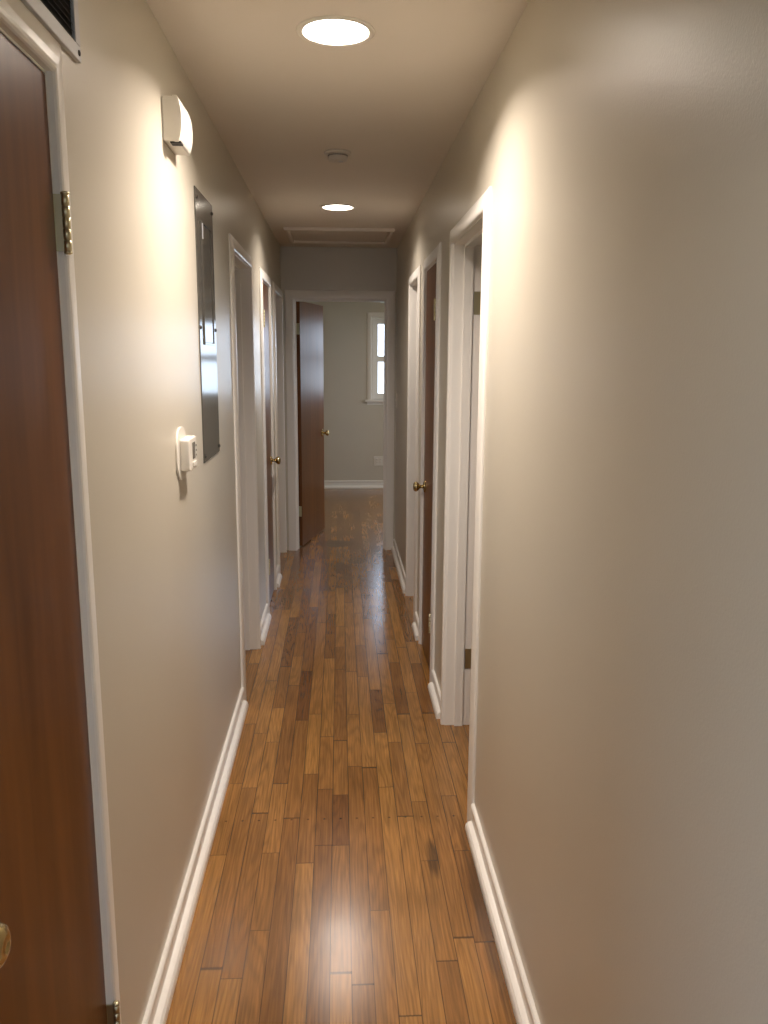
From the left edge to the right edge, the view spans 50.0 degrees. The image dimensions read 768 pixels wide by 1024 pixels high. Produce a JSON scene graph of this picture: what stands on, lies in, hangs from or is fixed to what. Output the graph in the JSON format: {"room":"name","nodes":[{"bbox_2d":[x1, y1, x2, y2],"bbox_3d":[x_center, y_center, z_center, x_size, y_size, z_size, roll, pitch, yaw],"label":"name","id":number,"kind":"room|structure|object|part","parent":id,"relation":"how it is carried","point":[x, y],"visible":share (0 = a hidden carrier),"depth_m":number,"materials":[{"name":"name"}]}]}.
{"room":"home hallway","nodes":[
{"label":"home hallway","id":0,"kind":"room"},
{"bbox_2d":[20,0,280,1023],"bbox_3d":[-0.718,-0.317,3.718,0.115,2.440,6.248,0,11,-3],"label":"wall","id":1,"kind":"structure","parent":0,"point":[165,551],"depth_m":2.02,"materials":[{"name":"beige paint"}]},
{"bbox_2d":[21,0,80,62],"bbox_3d":[-0.517,-0.866,1.065,0.011,0.290,0.746,0,11,-3],"label":"air vent","id":2,"kind":"object","parent":1,"relation":"in","point":[60,18],"visible":1,"depth_m":1.37,"materials":[{"name":"white metal"}]},
{"bbox_2d":[0,33,120,1023],"bbox_3d":[-0.540,0.363,1.191,0.162,2.025,0.618,0,11,-3],"label":"door","id":3,"kind":"structure","parent":1,"relation":"in","point":[52,967],"depth_m":1.25,"materials":[{"name":"brown wood"}]},
{"bbox_3d":[-0.474,0.515,0.976,0.054,0.054,0.054,0,11,-3],"label":"knob","id":4,"kind":"part","parent":3,"relation":"part of","materials":[{"name":"gold metal"}]},
{"bbox_2d":[0,0,120,1022],"bbox_3d":[-0.580,0.337,1.179,0.147,2.104,0.738,0,11,-3],"label":"door frame","id":5,"kind":"structure","parent":1,"relation":"attached to","point":[18,24],"depth_m":1.42,"materials":[{"name":"white paint"}]},
{"bbox_2d":[161,95,192,155],"bbox_3d":[-0.557,-1.043,2.234,0.056,0.116,0.165,0,11,-3],"label":"door chime","id":6,"kind":"object","parent":1,"relation":"attached to","point":[176,121],"visible":1,"depth_m":2.16,"materials":[{"name":"white plastic"}]},
{"bbox_2d":[175,427,196,479],"bbox_3d":[-0.570,-0.170,2.385,0.037,0.152,0.150,0,11,-3],"label":"thermostat","id":7,"kind":"object","parent":1,"relation":"attached to","point":[185,446],"visible":1,"depth_m":2.35,"materials":[{"name":"white plastic"}]},
{"bbox_3d":[-0.586,-0.170,2.384,0.006,0.152,0.148,0,11,-3],"label":"wall plate","id":8,"kind":"part","parent":7,"relation":"part of","materials":[{"name":"white plastic"}]},
{"bbox_2d":[194,185,220,462],"bbox_3d":[-0.613,-0.635,2.879,0.009,0.889,0.360,0,11,-3],"label":"breaker panel","id":9,"kind":"object","parent":1,"relation":"attached to","point":[206,315],"visible":1,"depth_m":2.83,"materials":[{"name":"grey metal"}]},
{"bbox_3d":[-0.612,-0.784,2.856,0.002,0.386,0.196,0,11,-3],"label":"panel door","id":10,"kind":"part","parent":9,"relation":"part of","materials":[{"name":"grey metal"}]},
{"bbox_2d":[142,565,281,1023],"bbox_3d":[-0.626,0.926,3.466,0.030,0.094,5.281,0,11,-3],"label":"baseboard","id":11,"kind":"structure","parent":1,"relation":"attached to","point":[160,999],"depth_m":2.50,"materials":[{"name":"white paint"}]},
{"bbox_2d":[229,233,260,700],"bbox_3d":[-0.734,-0.206,4.038,0.147,2.104,0.821,0,11,-3],"label":"door frame","id":12,"kind":"structure","parent":1,"relation":"attached to","point":[240,261],"depth_m":4.29,"materials":[{"name":"white paint"}]},
{"bbox_2d":[259,267,276,613],"bbox_3d":[-0.800,-0.439,5.261,0.147,2.104,0.688,0,11,-3],"label":"door frame","id":13,"kind":"structure","parent":1,"relation":"attached to","point":[264,278],"depth_m":5.05,"materials":[{"name":"white paint"}]},
{"bbox_2d":[263,283,280,602],"bbox_3d":[-0.759,-0.411,5.263,0.162,2.025,0.568,0,11,-3],"label":"door","id":14,"kind":"structure","parent":1,"relation":"in","point":[269,459],"depth_m":5.33,"materials":[{"name":"brown wood"}]},
{"bbox_3d":[-0.717,-0.345,5.501,0.054,0.054,0.054,0,11,-3],"label":"knob","id":15,"kind":"part","parent":14,"relation":"part of","materials":[{"name":"gold metal"}]},
{"bbox_2d":[146,0,528,247],"bbox_3d":[-0.300,-1.427,2.502,7.500,0.200,14.973,0,11,-3],"label":"ceiling","id":16,"kind":"structure","parent":0,"point":[398,100],"depth_m":2.66,"materials":[{"name":"paint"}]},
{"bbox_2d":[296,15,374,46],"bbox_3d":[-0.126,-1.306,2.151,0.207,0.105,0.207,0,11,-3],"label":"ceiling light","id":17,"kind":"object","parent":16,"relation":"attached to","point":[328,30],"visible":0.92,"depth_m":2.18,"materials":[{"name":"white plastic"}]},
{"bbox_2d":[324,149,350,162],"bbox_3d":[-0.193,-1.483,3.449,0.114,0.042,0.114,0,11,-3],"label":"smoke detector","id":18,"kind":"object","parent":16,"relation":"attached to","point":[334,155],"visible":1,"depth_m":3.42,"materials":[{"name":"beige plastic"}]},
{"bbox_2d":[320,204,355,210],"bbox_3d":[-0.264,-1.793,4.711,0.207,0.105,0.207,0,11,-3],"label":"ceiling light","id":19,"kind":"object","parent":16,"relation":"attached to","point":[333,207],"visible":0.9,"depth_m":4.76,"materials":[{"name":"white plastic"}]},
{"bbox_2d":[283,227,394,244],"bbox_3d":[-0.314,-1.943,5.811,0.742,0.021,0.672,0,11,-3],"label":"attic hatch","id":20,"kind":"object","parent":16,"relation":"attached to","point":[301,235],"visible":1,"depth_m":5.80,"materials":[{"name":"paint"}]},
{"bbox_3d":[-0.314,-1.950,5.810,0.664,0.004,0.594,0,11,-3],"label":"hatch panel","id":21,"kind":"part","parent":20,"relation":"part of","materials":[{"name":"paint"}]},
{"bbox_2d":[280,246,396,549],"bbox_3d":[-0.364,-0.891,6.753,0.917,2.440,0.115,0,11,-3],"label":"wall","id":22,"kind":"structure","parent":0,"point":[302,268],"depth_m":6.51,"materials":[{"name":"beige paint"}]},
{"bbox_2d":[296,301,328,545],"bbox_3d":[-0.637,-0.770,7.159,0.162,2.025,0.755,2,11,11],"label":"door","id":23,"kind":"structure","parent":22,"relation":"in","point":[309,316],"depth_m":7.09,"materials":[{"name":"brown wood"}]},
{"bbox_2d":[272,281,394,573],"bbox_3d":[-0.415,-0.651,6.370,1.035,2.112,0.983,0,11,-3],"label":"door frame","id":24,"kind":"structure","parent":22,"relation":"attached to","point":[291,296],"depth_m":6.64,"materials":[{"name":"white paint"}]},
{"bbox_2d":[166,488,516,1023],"bbox_3d":[-0.315,1.127,2.987,7.500,0.120,14.973,0,11,-3],"label":"floor","id":25,"kind":"structure","parent":0,"point":[341,885],"depth_m":2.80,"materials":[{"name":"brown wood"}]},
{"bbox_2d":[303,301,383,480],"bbox_3d":[0.750,-1.516,10.081,4.600,2.440,0.180,0,11,-3],"label":"wall","id":26,"kind":"structure","parent":0,"point":[355,427],"depth_m":9.96,"materials":[{"name":"beige paint"}]},
{"bbox_2d":[324,480,382,488],"bbox_3d":[0.735,-0.344,10.196,4.330,0.094,0.030,0,11,-3],"label":"baseboard","id":27,"kind":"structure","parent":26,"relation":"attached to","point":[352,483],"depth_m":10.14,"materials":[{"name":"white paint"}]},
{"bbox_2d":[365,312,383,404],"bbox_3d":[0.319,-1.849,9.966,1.100,1.089,0.215,0,11,-3],"label":"window","id":28,"kind":"structure","parent":26,"relation":"in","point":[373,397],"depth_m":9.91,"materials":[{"name":"white paint"}]},
{"bbox_3d":[0.320,-1.348,9.995,1.100,0.022,0.085,0,11,-3],"label":"sill","id":29,"kind":"part","parent":28,"relation":"part of","materials":[{"name":"white paint"}]},
{"bbox_3d":[0.318,-1.852,9.989,0.930,0.970,0.170,0,11,-3],"label":"frame","id":30,"kind":"part","parent":28,"relation":"part of","materials":[{"name":"white paint"}]},
{"bbox_3d":[0.318,-2.077,9.974,0.890,0.483,0.035,0,11,-3],"label":"sash","id":31,"kind":"part","parent":28,"relation":"part of","materials":[{"name":"glass"}]},
{"bbox_3d":[0.318,-1.630,10.018,0.890,0.483,0.035,0,11,-3],"label":"sash","id":32,"kind":"part","parent":28,"relation":"part of","materials":[{"name":"white paint"}]},
{"bbox_2d":[374,456,382,465],"bbox_3d":[-0.043,-0.625,10.111,0.164,0.114,0.010,0,11,-3],"label":"wall outlet","id":33,"kind":"object","parent":26,"relation":"attached to","point":[378,460],"visible":0.66,"depth_m":10.11,"materials":[{"name":"white plastic"}]},
{"bbox_2d":[395,0,767,1023],"bbox_3d":[0.353,-0.180,3.026,0.115,2.440,7.768,0,11,-3],"label":"wall","id":34,"kind":"structure","parent":0,"point":[621,146],"depth_m":1.34,"materials":[{"name":"beige paint"}]},
{"bbox_2d":[405,265,420,621],"bbox_3d":[0.241,-0.408,5.129,0.147,2.104,0.708,0,11,-3],"label":"door frame","id":35,"kind":"structure","parent":34,"relation":"attached to","point":[414,296],"depth_m":5.31,"materials":[{"name":"white paint"}]},
{"bbox_2d":[413,263,435,670],"bbox_3d":[0.250,-0.204,4.203,0.162,2.025,0.563,0,11,-3],"label":"door","id":36,"kind":"structure","parent":34,"relation":"in","point":[427,486],"depth_m":4.24,"materials":[{"name":"brown wood"}]},
{"bbox_3d":[0.184,-0.137,4.432,0.054,0.054,0.054,0,11,-3],"label":"knob","id":37,"kind":"part","parent":36,"relation":"part of","materials":[{"name":"gold metal"}]},
{"bbox_2d":[418,242,441,682],"bbox_3d":[0.290,-0.232,4.204,0.147,2.104,0.683,0,11,-3],"label":"door frame","id":38,"kind":"structure","parent":34,"relation":"attached to","point":[434,257],"depth_m":3.98,"materials":[{"name":"white paint"}]},
{"bbox_2d":[391,539,539,1023],"bbox_3d":[0.277,0.984,3.185,0.030,0.094,7.653,0,11,-3],"label":"baseboard","id":39,"kind":"structure","parent":34,"relation":"attached to","point":[524,1009],"depth_m":2.36,"materials":[{"name":"white paint"}]},
{"bbox_2d":[440,186,491,821],"bbox_3d":[0.350,-0.021,3.089,0.147,2.104,0.876,0,11,-3],"label":"door frame","id":40,"kind":"structure","parent":34,"relation":"attached to","point":[469,246],"depth_m":3.37,"materials":[{"name":"white paint"}]},
{"bbox_2d":[465,292,480,667],"bbox_3d":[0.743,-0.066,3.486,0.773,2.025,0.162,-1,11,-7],"label":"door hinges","id":41,"kind":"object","parent":34,"relation":"in","point":[477,295],"depth_m":3.32,"materials":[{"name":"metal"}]}
]}

